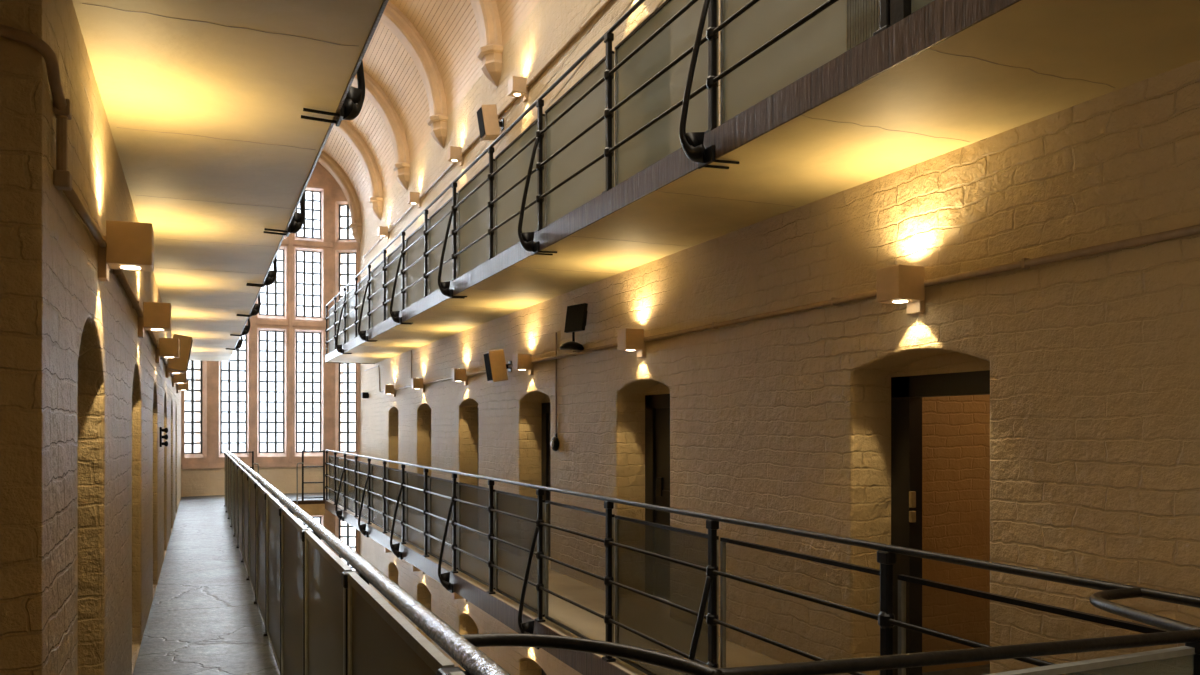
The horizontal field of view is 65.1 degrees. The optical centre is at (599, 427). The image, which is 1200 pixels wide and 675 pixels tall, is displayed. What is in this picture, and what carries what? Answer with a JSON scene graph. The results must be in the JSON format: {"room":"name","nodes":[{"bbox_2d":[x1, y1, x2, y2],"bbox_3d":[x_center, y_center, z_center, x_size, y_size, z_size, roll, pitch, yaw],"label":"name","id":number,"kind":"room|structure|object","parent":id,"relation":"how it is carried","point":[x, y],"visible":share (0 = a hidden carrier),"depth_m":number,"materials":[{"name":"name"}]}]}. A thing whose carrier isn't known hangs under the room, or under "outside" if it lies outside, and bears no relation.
{"room":"prison interior","nodes":[
{"label":"prison interior","id":0,"kind":"room"},
{"bbox_2d":[0,0,180,674],"bbox_3d":[-6.096,-0.110,12.705,0.450,10.380,22.045,0,0,-23],"label":"wall","id":1,"kind":"structure","parent":0,"point":[90,495],"depth_m":3.23,"materials":[{"name":"beige brick"}]},
{"bbox_2d":[98,220,153,281],"bbox_3d":[-2.112,-0.781,4.187,0.218,0.252,0.186,0,0,-23],"label":"wall light","id":2,"kind":"object","parent":1,"relation":"attached to","point":[129,245],"visible":0.98,"depth_m":4.11,"materials":[{"name":"beige paint"}]},
{"bbox_2d":[113,269,177,385],"bbox_3d":[-5.483,-0.810,11.893,0.040,0.052,16.820,0,0,-23],"label":"conduit","id":3,"kind":"object","parent":1,"relation":"attached to","point":[119,273],"visible":0.57,"depth_m":5.94,"materials":[{"name":"beige metal"}]},
{"bbox_2d":[138,302,170,337],"bbox_3d":[-3.236,-0.781,6.828,0.218,0.252,0.186,0,0,-23],"label":"wall light","id":4,"kind":"object","parent":1,"relation":"attached to","point":[157,315],"visible":0.92,"depth_m":6.75,"materials":[{"name":"beige paint"}]},
{"bbox_2d":[160,427,167,446],"bbox_3d":[-4.841,0.100,10.438,0.085,0.220,0.060,0,0,-23],"label":"rack","id":5,"kind":"object","parent":1,"relation":"attached to","point":[165,430],"visible":1,"depth_m":10.42,"materials":[{"name":"black metal"}]},
{"bbox_2d":[155,338,178,362],"bbox_3d":[-4.372,-0.781,9.497,0.218,0.252,0.186,0,0,-23],"label":"wall light","id":6,"kind":"object","parent":1,"relation":"attached to","point":[169,347],"visible":0.95,"depth_m":9.42,"materials":[{"name":"beige paint"}]},
{"bbox_2d":[166,358,183,377],"bbox_3d":[-5.546,-0.781,12.257,0.218,0.252,0.186,0,0,-23],"label":"wall light","id":7,"kind":"object","parent":1,"relation":"attached to","point":[167,370],"visible":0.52,"depth_m":12.17,"materials":[{"name":"beige paint"}]},
{"bbox_2d":[161,334,192,372],"bbox_3d":[-4.826,-0.850,10.716,0.334,0.424,0.260,0,0,-23],"label":"loudspeaker","id":8,"kind":"object","parent":1,"relation":"attached to","point":[180,364],"visible":0.74,"depth_m":10.62,"materials":[{"name":"beige paint"}]},
{"bbox_2d":[187,339,192,370],"bbox_3d":[-4.701,-0.834,10.769,0.063,0.347,0.220,0,0,-23],"label":"grille","id":9,"kind":"object","parent":8,"relation":"attached to","point":[189,341],"depth_m":10.65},
{"bbox_2d":[172,373,186,386],"bbox_3d":[-6.721,-0.781,15.018,0.218,0.252,0.186,0,0,-23],"label":"wall light","id":10,"kind":"object","parent":1,"relation":"attached to","point":[178,378],"visible":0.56,"depth_m":14.93,"materials":[{"name":"beige paint"}]},
{"bbox_2d":[176,380,188,392],"bbox_3d":[-7.896,-0.781,17.778,0.218,0.252,0.186,0,0,-23],"label":"wall light","id":11,"kind":"object","parent":1,"relation":"attached to","point":[185,386],"visible":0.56,"depth_m":17.70,"materials":[{"name":"beige paint"}]},
{"bbox_2d":[82,3,354,346],"bbox_3d":[-4.258,-1.490,10.250,0.950,0.003,14.726,0,0,-23],"label":"trim","id":12,"kind":"structure","parent":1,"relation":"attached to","point":[82,3],"depth_m":4.72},
{"bbox_2d":[333,120,382,220],"bbox_3d":[-6.798,-5.910,20.201,4.200,2.540,0.533,0,0,-23],"label":"trim","id":13,"kind":"structure","parent":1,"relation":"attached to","point":[345,129],"depth_m":20.75,"materials":[{"name":"paint"}]},
{"bbox_2d":[352,71,409,189],"bbox_3d":[-5.662,-5.910,17.533,4.200,2.540,0.533,0,0,-23],"label":"trim","id":14,"kind":"structure","parent":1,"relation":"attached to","point":[375,94],"depth_m":18.08,"materials":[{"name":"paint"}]},
{"bbox_2d":[470,0,502,86],"bbox_3d":[-3.293,-5.910,11.966,4.200,2.540,0.533,0,0,-23],"label":"trim","id":15,"kind":"structure","parent":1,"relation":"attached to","point":[486,12],"depth_m":12.56,"materials":[{"name":"paint"}]},
{"bbox_2d":[181,361,209,496],"bbox_3d":[-9.848,-1.260,22.626,0.500,12.680,0.698,0,0,41],"label":"wall","id":16,"kind":"structure","parent":0,"point":[204,458],"depth_m":22.67,"materials":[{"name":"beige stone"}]},
{"bbox_2d":[184,360,201,453],"bbox_3d":[-9.787,-0.900,22.574,0.048,3.096,0.528,0,0,41],"label":"window","id":17,"kind":"structure","parent":16,"relation":"in","point":[192,369],"depth_m":22.57,"materials":[{"name":"clear glass"}]},
{"bbox_2d":[181,464,209,468],"bbox_3d":[-9.646,0.915,22.447,0.060,0.110,0.698,0,0,41],"label":"sill","id":18,"kind":"structure","parent":16,"relation":"attached to","point":[183,466],"depth_m":22.39,"materials":[{"name":"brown stone"}]},
{"bbox_2d":[72,0,382,360],"bbox_3d":[-4.941,-1.565,11.838,0.998,0.150,19.545,0,0,-23],"label":"ceiling","id":19,"kind":"structure","parent":0,"point":[160,74],"depth_m":4.50,"materials":[{"name":"beige paint"}]},
{"bbox_2d":[226,60,364,349],"bbox_3d":[-3.638,-2.123,10.061,0.304,1.325,23.435,0,0,-23],"label":"gallery railing","id":20,"kind":"object","parent":19,"relation":"on","point":[352,105],"visible":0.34,"depth_m":4.57,"materials":[{"name":"metal"}]},
{"bbox_2d":[229,0,388,360],"bbox_3d":[-3.095,-1.561,8.790,0.012,0.166,26.600,0,0,-23],"label":"trim","id":21,"kind":"structure","parent":19,"relation":"attached to","point":[384,3],"depth_m":4.49,"materials":[{"name":"metal"}]},
{"bbox_2d":[210,162,331,549],"bbox_3d":[-8.207,-1.260,23.514,2.870,12.680,0.500,0,0,-23],"label":"wall","id":22,"kind":"structure","parent":0,"point":[320,180],"depth_m":23.49,"materials":[{"name":"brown stone"}]},
{"bbox_2d":[220,335,246,452],"bbox_3d":[-8.999,-0.900,23.090,0.668,3.096,0.048,0,0,-23],"label":"window","id":23,"kind":"structure","parent":22,"relation":"in","point":[245,339],"depth_m":23.10,"materials":[{"name":"clear glass"}]},
{"bbox_2d":[210,462,325,467],"bbox_3d":[-8.102,0.915,23.265,2.870,0.110,0.060,0,0,-23],"label":"sill","id":24,"kind":"structure","parent":22,"relation":"attached to","point":[293,464],"depth_m":23.28,"materials":[{"name":"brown stone"}]},
{"bbox_2d":[259,330,283,452],"bbox_3d":[-8.190,-0.900,23.434,0.668,3.096,0.048,0,0,-23],"label":"window","id":25,"kind":"structure","parent":22,"relation":"in","point":[266,340],"depth_m":23.41,"materials":[{"name":"clear glass"}]},
{"bbox_2d":[259,249,283,315],"bbox_3d":[-8.190,-3.635,23.434,0.668,1.726,0.048,0,0,-23],"label":"window","id":26,"kind":"structure","parent":22,"relation":"in","point":[275,281],"depth_m":23.46,"materials":[{"name":"clear glass"}]},
{"bbox_2d":[246,233,332,462],"bbox_3d":[-8.098,-3.020,23.256,2.870,7.760,0.080,0,0,-23],"label":"trim","id":27,"kind":"structure","parent":22,"relation":"attached to","point":[290,241],"depth_m":23.38,"materials":[{"name":"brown stone"}]},
{"bbox_2d":[296,332,320,452],"bbox_3d":[-7.375,-0.900,23.781,0.678,3.096,0.048,0,0,-23],"label":"window","id":28,"kind":"structure","parent":22,"relation":"in","point":[312,342],"depth_m":23.80,"materials":[{"name":"clear glass"}]},
{"bbox_2d":[296,250,320,317],"bbox_3d":[-7.375,-3.635,23.781,0.678,1.726,0.048,0,0,-23],"label":"window","id":29,"kind":"structure","parent":22,"relation":"in","point":[312,262],"depth_m":23.80,"materials":[{"name":"clear glass"}]},
{"bbox_2d":[296,190,320,238],"bbox_3d":[-7.375,-5.400,23.781,0.678,1.256,0.048,0,0,-23],"label":"window","id":30,"kind":"structure","parent":22,"relation":"in","point":[312,200],"depth_m":23.81,"materials":[{"name":"clear glass"}]},
{"bbox_2d":[332,176,359,572],"bbox_3d":[-6.430,-1.260,24.081,0.698,12.680,0.500,0,0,2],"label":"wall","id":31,"kind":"structure","parent":0,"point":[338,197],"depth_m":23.84,"materials":[{"name":"cream painted brick"}]},
{"bbox_2d":[318,150,361,243],"bbox_3d":[-7.933,-5.910,22.870,4.200,2.540,0.533,0,0,-23],"label":"trim","id":32,"kind":"structure","parent":31,"relation":"attached to","point":[325,160],"depth_m":23.41,"materials":[{"name":"paint"}]},
{"bbox_2d":[339,205,354,239],"bbox_3d":[-6.434,-5.250,24.001,0.528,0.956,0.048,0,0,2],"label":"window","id":33,"kind":"structure","parent":31,"relation":"in","point":[340,216],"depth_m":23.98,"materials":[{"name":"clear glass"}]},
{"bbox_2d":[339,363,355,451],"bbox_3d":[-6.434,-0.900,24.001,0.528,3.096,0.048,0,0,2],"label":"window","id":34,"kind":"structure","parent":31,"relation":"in","point":[340,372],"depth_m":23.98,"materials":[{"name":"clear glass"}]},
{"bbox_2d":[339,253,355,299],"bbox_3d":[-6.434,-3.635,24.001,0.528,1.726,0.048,0,0,2],"label":"window","id":35,"kind":"structure","parent":31,"relation":"in","point":[340,263],"depth_m":23.98,"materials":[{"name":"clear glass"}]},
{"bbox_2d":[339,519,355,570],"bbox_3d":[-6.434,3.300,24.001,0.528,2.156,0.048,0,0,2],"label":"window","id":36,"kind":"structure","parent":31,"relation":"in","point":[340,526],"depth_m":23.98,"materials":[{"name":"clear glass"}]},
{"bbox_2d":[323,0,539,223],"bbox_3d":[-2.588,-6.173,10.310,4.370,2.185,29.000,0,0,-23],"label":"vault","id":37,"kind":"object","parent":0,"point":[449,29],"depth_m":16.40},
{"bbox_2d":[133,492,781,674],"bbox_3d":[-2.510,1.655,10.126,4.130,0.050,28.600,0,0,-23],"label":"floor","id":38,"kind":"structure","parent":0,"point":[203,618],"depth_m":8.44,"materials":[{"name":"stone"}]},
{"bbox_2d":[230,451,253,469],"bbox_3d":[-7.846,1.070,20.570,0.506,1.120,0.036,0,0,-23],"label":"railing","id":39,"kind":"object","parent":38,"relation":"on","point":[252,452],"visible":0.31,"depth_m":20.64,"materials":[{"name":"black metal"}]},
{"bbox_2d":[296,462,303,504],"bbox_3d":[-6.709,1.251,21.032,0.158,0.958,0.027,0,0,-23],"label":"stair handrail","id":40,"kind":"object","parent":38,"relation":"on","point":[300,462],"visible":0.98,"depth_m":21.00,"materials":[{"name":"metal"}]},
{"bbox_2d":[279,500,324,504],"bbox_3d":[-7.140,1.669,20.864,2.000,0.086,0.012,0,0,-23],"label":"trim","id":41,"kind":"structure","parent":38,"relation":"attached to","point":[304,501],"depth_m":21.12,"materials":[{"name":"metal"}]},
{"bbox_2d":[302,450,324,500],"bbox_3d":[-6.452,1.065,21.164,0.500,1.130,0.040,0,0,-23],"label":"landing railing","id":42,"kind":"object","parent":38,"relation":"on","point":[303,451],"visible":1,"depth_m":21.15,"materials":[{"name":"black metal"}]},
{"bbox_2d":[224,451,510,674],"bbox_3d":[-3.385,1.157,9.465,0.304,1.365,22.140,0,0,-23],"label":"gallery railing","id":43,"kind":"object","parent":38,"relation":"on","point":[320,616],"visible":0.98,"depth_m":4.06,"materials":[{"name":"metal"}]},
{"bbox_2d":[325,500,629,674],"bbox_3d":[-2.246,1.724,11.933,0.012,0.196,20.280,0,0,-23],"label":"trim","id":44,"kind":"structure","parent":38,"relation":"attached to","point":[585,663],"depth_m":9.11,"materials":[{"name":"metal"}]},
{"bbox_2d":[325,449,1199,674],"bbox_3d":[-1.663,1.162,10.570,0.304,1.355,23.250,0,0,-23],"label":"gallery railing","id":45,"kind":"object","parent":38,"relation":"on","point":[666,583],"visible":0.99,"depth_m":6.35,"materials":[{"name":"metal"}]},
{"bbox_2d":[328,0,1199,362],"bbox_3d":[-0.611,-1.565,9.521,1.108,0.150,26.000,0,0,-23],"label":"ceiling","id":46,"kind":"structure","parent":0,"point":[1119,44],"depth_m":4.71,"materials":[{"name":"beige paint"}]},
{"bbox_2d":[325,0,934,354],"bbox_3d":[-1.663,-2.123,10.570,0.304,1.325,23.250,0,0,-23],"label":"gallery railing","id":47,"kind":"object","parent":46,"relation":"on","point":[667,77],"visible":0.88,"depth_m":6.49,"materials":[{"name":"metal"}]},
{"bbox_2d":[325,0,1020,362],"bbox_3d":[-1.126,-1.561,9.302,0.012,0.166,26.000,0,0,-23],"label":"trim","id":48,"kind":"structure","parent":46,"relation":"attached to","point":[937,21],"depth_m":4.62,"materials":[{"name":"metal"}]},
{"bbox_2d":[360,0,1199,674],"bbox_3d":[-0.501,-0.111,11.252,0.450,10.381,29.100,0,0,-23],"label":"wall","id":49,"kind":"structure","parent":0,"point":[784,420],"depth_m":5.88,"materials":[{"name":"beige brick"}]},
{"bbox_2d":[326,362,374,363],"bbox_3d":[-5.703,-1.561,21.489,1.108,0.166,0.012,0,0,-23],"label":"trim","id":50,"kind":"structure","parent":49,"relation":"attached to","point":[326,362],"depth_m":21.56,"materials":[{"name":"metal"}]},
{"bbox_2d":[361,392,368,397],"bbox_3d":[-5.616,-0.780,22.497,0.163,0.140,0.200,0,0,-23],"label":"junction box","id":51,"kind":"object","parent":49,"relation":"attached to","point":[363,394],"visible":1,"depth_m":22.40,"materials":[{"name":"black paint"}]},
{"bbox_2d":[364,365,381,392],"bbox_3d":[-5.263,-1.099,21.832,0.024,0.629,2.500,0,0,-23],"label":"conduit","id":52,"kind":"object","parent":49,"relation":"attached to","point":[378,365],"visible":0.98,"depth_m":21.11,"materials":[{"name":"beige metal"}]},
{"bbox_2d":[378,226,388,239],"bbox_3d":[-4.623,-4.171,20.094,0.218,0.252,0.186,0,0,-23],"label":"wall light","id":53,"kind":"object","parent":49,"relation":"attached to","point":[382,230],"visible":0.99,"depth_m":20.02,"materials":[{"name":"beige paint"}]},
{"bbox_2d":[384,385,394,396],"bbox_3d":[-4.349,-0.771,19.450,0.218,0.252,0.186,0,0,-23],"label":"wall light","id":54,"kind":"object","parent":49,"relation":"attached to","point":[388,389],"visible":0.99,"depth_m":19.36,"materials":[{"name":"beige paint"}]},
{"bbox_2d":[380,1,447,147],"bbox_3d":[-4.487,-5.910,14.772,4.200,2.540,0.533,0,0,-23],"label":"trim","id":55,"kind":"structure","parent":49,"relation":"attached to","point":[392,17],"depth_m":15.31,"materials":[{"name":"paint"}]},
{"bbox_2d":[408,192,420,207],"bbox_3d":[-3.390,-4.171,17.196,0.218,0.252,0.186,0,0,-23],"label":"wall light","id":56,"kind":"object","parent":49,"relation":"attached to","point":[413,197],"visible":0.98,"depth_m":17.12,"materials":[{"name":"beige paint"}]},
{"bbox_2d":[411,564,424,573],"bbox_3d":[-3.272,2.499,16.920,0.218,0.252,0.186,0,0,-23],"label":"wall light","id":57,"kind":"object","parent":49,"relation":"attached to","point":[413,568],"visible":0.37,"depth_m":16.83,"materials":[{"name":"beige paint"}]},
{"bbox_2d":[411,378,424,391],"bbox_3d":[-3.272,-0.771,16.920,0.218,0.252,0.186,0,0,-23],"label":"wall light","id":58,"kind":"object","parent":49,"relation":"attached to","point":[416,383],"visible":1,"depth_m":16.84,"materials":[{"name":"beige paint"}]},
{"bbox_2d":[447,146,462,165],"bbox_3d":[-2.215,-4.171,14.435,0.218,0.252,0.186,0,0,-23],"label":"wall light","id":59,"kind":"object","parent":49,"relation":"attached to","point":[454,154],"visible":1,"depth_m":14.36,"materials":[{"name":"beige paint"}]},
{"bbox_2d":[451,592,467,601],"bbox_3d":[-2.117,2.499,14.205,0.218,0.252,0.186,0,0,-23],"label":"wall light","id":60,"kind":"object","parent":49,"relation":"attached to","point":[454,595],"visible":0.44,"depth_m":14.11,"materials":[{"name":"beige paint"}]},
{"bbox_2d":[451,368,467,385],"bbox_3d":[-2.117,-0.771,14.205,0.218,0.252,0.186,0,0,-23],"label":"wall light","id":61,"kind":"object","parent":49,"relation":"attached to","point":[457,374],"visible":1,"depth_m":14.12,"materials":[{"name":"beige paint"}]},
{"bbox_2d":[363,0,611,257],"bbox_3d":[-2.274,-4.200,14.791,0.040,0.052,18.000,0,0,-23],"label":"conduit","id":62,"kind":"object","parent":49,"relation":"attached to","point":[607,2],"visible":0.95,"depth_m":11.38,"materials":[{"name":"beige metal"}]},
{"bbox_2d":[477,104,503,140],"bbox_3d":[-1.447,-4.050,12.480,0.334,0.424,0.260,0,0,-23],"label":"loudspeaker","id":63,"kind":"object","parent":49,"relation":"attached to","point":[487,115],"visible":1,"depth_m":12.37,"materials":[{"name":"beige paint"}]},
{"bbox_2d":[477,107,485,137],"bbox_3d":[-1.572,-4.034,12.427,0.063,0.347,0.220,0,0,-23],"label":"grille","id":64,"kind":"object","parent":63,"relation":"attached to","point":[481,112],"depth_m":12.38,"materials":[{"name":"black metal"}]},
{"bbox_2d":[483,349,511,382],"bbox_3d":[-1.318,-0.800,12.176,0.334,0.424,0.260,0,0,-23],"label":"loudspeaker","id":65,"kind":"object","parent":49,"relation":"attached to","point":[496,367],"visible":0.98,"depth_m":12.05,"materials":[{"name":"beige paint"}]},
{"bbox_2d":[483,353,492,380],"bbox_3d":[-1.443,-0.784,12.123,0.063,0.347,0.220,0,0,-23],"label":"grille","id":66,"kind":"object","parent":65,"relation":"attached to","point":[488,357],"depth_m":12.07,"materials":[{"name":"black metal"}]},
{"bbox_2d":[508,76,527,101],"bbox_3d":[-1.001,-4.171,11.583,0.218,0.252,0.186,0,0,-23],"label":"wall light","id":67,"kind":"object","parent":49,"relation":"attached to","point":[517,87],"visible":0.98,"depth_m":11.51,"materials":[{"name":"beige paint"}]},
{"bbox_2d":[513,354,532,374],"bbox_3d":[-0.927,-0.771,11.408,0.218,0.252,0.186,0,0,-23],"label":"wall light","id":68,"kind":"object","parent":49,"relation":"attached to","point":[520,361],"visible":1,"depth_m":11.33,"materials":[{"name":"beige paint"}]},
{"bbox_2d":[541,396,550,556],"bbox_3d":[-0.484,0.596,11.520,0.110,2.068,1.138,0,0,-23],"label":"door","id":69,"kind":"structure","parent":49,"relation":"in","point":[546,402],"depth_m":11.87,"materials":[{"name":"black paint"}]},
{"bbox_2d":[550,433,558,450],"bbox_3d":[-0.521,0.163,10.624,0.068,0.205,0.170,0,0,-23],"label":"bell","id":70,"kind":"object","parent":49,"relation":"attached to","point":[554,443],"visible":1,"depth_m":10.58,"materials":[{"name":"black paint"}]},
{"bbox_2d":[555,332,556,432],"bbox_3d":[-0.496,-0.490,10.635,0.018,1.180,0.017,0,0,-23],"label":"conduit","id":71,"kind":"object","parent":49,"relation":"attached to","point":[556,332],"visible":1,"depth_m":10.63,"materials":[{"name":"metal"}]},
{"bbox_2d":[559,303,587,349],"bbox_3d":[-0.257,-1.048,9.798,0.260,0.446,0.559,0,0,-23],"label":"floodlight","id":72,"kind":"object","parent":49,"relation":"attached to","point":[576,315],"visible":1,"depth_m":9.69,"materials":[{"name":"black paint"}]},
{"bbox_2d":[617,328,645,357],"bbox_3d":[0.295,-0.771,8.537,0.218,0.252,0.186,0,0,-23],"label":"wall light","id":73,"kind":"object","parent":49,"relation":"attached to","point":[628,339],"visible":1,"depth_m":8.46,"materials":[{"name":"beige paint"}]},
{"bbox_2d":[644,383,669,525],"bbox_3d":[0.698,0.596,8.741,0.110,2.068,1.098,0,0,-23],"label":"door","id":74,"kind":"structure","parent":49,"relation":"in","point":[657,398],"depth_m":9.02,"materials":[{"name":"black paint"}]},
{"bbox_2d":[361,48,1114,352],"bbox_3d":[-1.341,-1.490,11.221,1.060,0.003,15.930,0,0,-23],"label":"trim","id":75,"kind":"structure","parent":49,"relation":"attached to","point":[929,48],"depth_m":4.70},
{"bbox_2d":[382,224,1199,391],"bbox_3d":[-0.923,-0.800,11.616,0.040,0.052,19.700,0,0,-23],"label":"conduit","id":76,"kind":"object","parent":49,"relation":"attached to","point":[1025,263],"visible":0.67,"depth_m":4.94,"materials":[{"name":"beige metal"}]},
{"bbox_2d":[877,264,924,313],"bbox_3d":[1.693,-0.771,5.252,0.218,0.252,0.186,0,0,-23],"label":"wall light","id":77,"kind":"object","parent":49,"relation":"attached to","point":[896,284],"visible":1,"depth_m":5.18,"materials":[{"name":"beige paint"}]},
{"bbox_2d":[890,352,989,674],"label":"door","id":78,"kind":"structure","parent":49,"relation":"in","point":[954,373],"depth_m":5.80,"materials":[{"name":"black paint"},{"name":"orange-brown painted brick"}]},
{"bbox_2d":[922,394,989,672],"bbox_3d":[3.982,0.190,5.862,3.580,2.880,2.470,0,0,-23],"label":"wall","id":79,"kind":"structure","parent":0,"point":[955,429],"depth_m":6.37,"materials":[{"name":"beige brick"}]},
{"bbox_2d":[922,664,989,674],"bbox_3d":[3.982,1.690,5.862,3.580,0.120,2.470,0,0,-23],"label":"floor","id":80,"kind":"structure","parent":0,"point":[980,669],"depth_m":6.29,"materials":[{"name":"stone"}]},
{"bbox_3d":[-7.057,1.745,22.101,3.120,0.130,2.200,0,0,-23],"label":"ceiling","id":81,"kind":"structure","parent":0,"visible":0},
{"bbox_2d":[283,504,324,515],"bbox_3d":[-7.150,1.835,20.889,2.000,0.270,0.058,0,0,-23],"label":"trim","id":82,"kind":"structure","parent":81,"relation":"attached to","point":[311,509],"depth_m":21.16,"materials":[{"name":"brown wood"}]},
{"bbox_3d":[1.919,1.655,-0.422,2.024,0.050,5.720,0,0,-23],"label":"floor","id":83,"kind":"structure","parent":0,"visible":0},
{"bbox_2d":[461,587,1199,674],"bbox_3d":[0.747,1.057,2.301,2.094,1.146,0.699,0,0,-23],"label":"bridge railing","id":84,"kind":"object","parent":83,"relation":"on","point":[1182,660],"visible":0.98,"depth_m":2.14,"materials":[{"name":"metal"}]},
{"bbox_3d":[-2.876,-0.110,2.341,1.740,10.380,0.450,0,0,-23],"label":"wall pier","id":85,"kind":"object","parent":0,"visible":0},
{"bbox_2d":[0,24,105,247],"bbox_3d":[-2.397,-0.956,3.124,1.235,0.442,1.614,0,0,-23],"label":"conduit","id":86,"kind":"object","parent":85,"relation":"attached to","point":[62,107],"visible":1,"depth_m":2.86,"materials":[{"name":"beige metal"}]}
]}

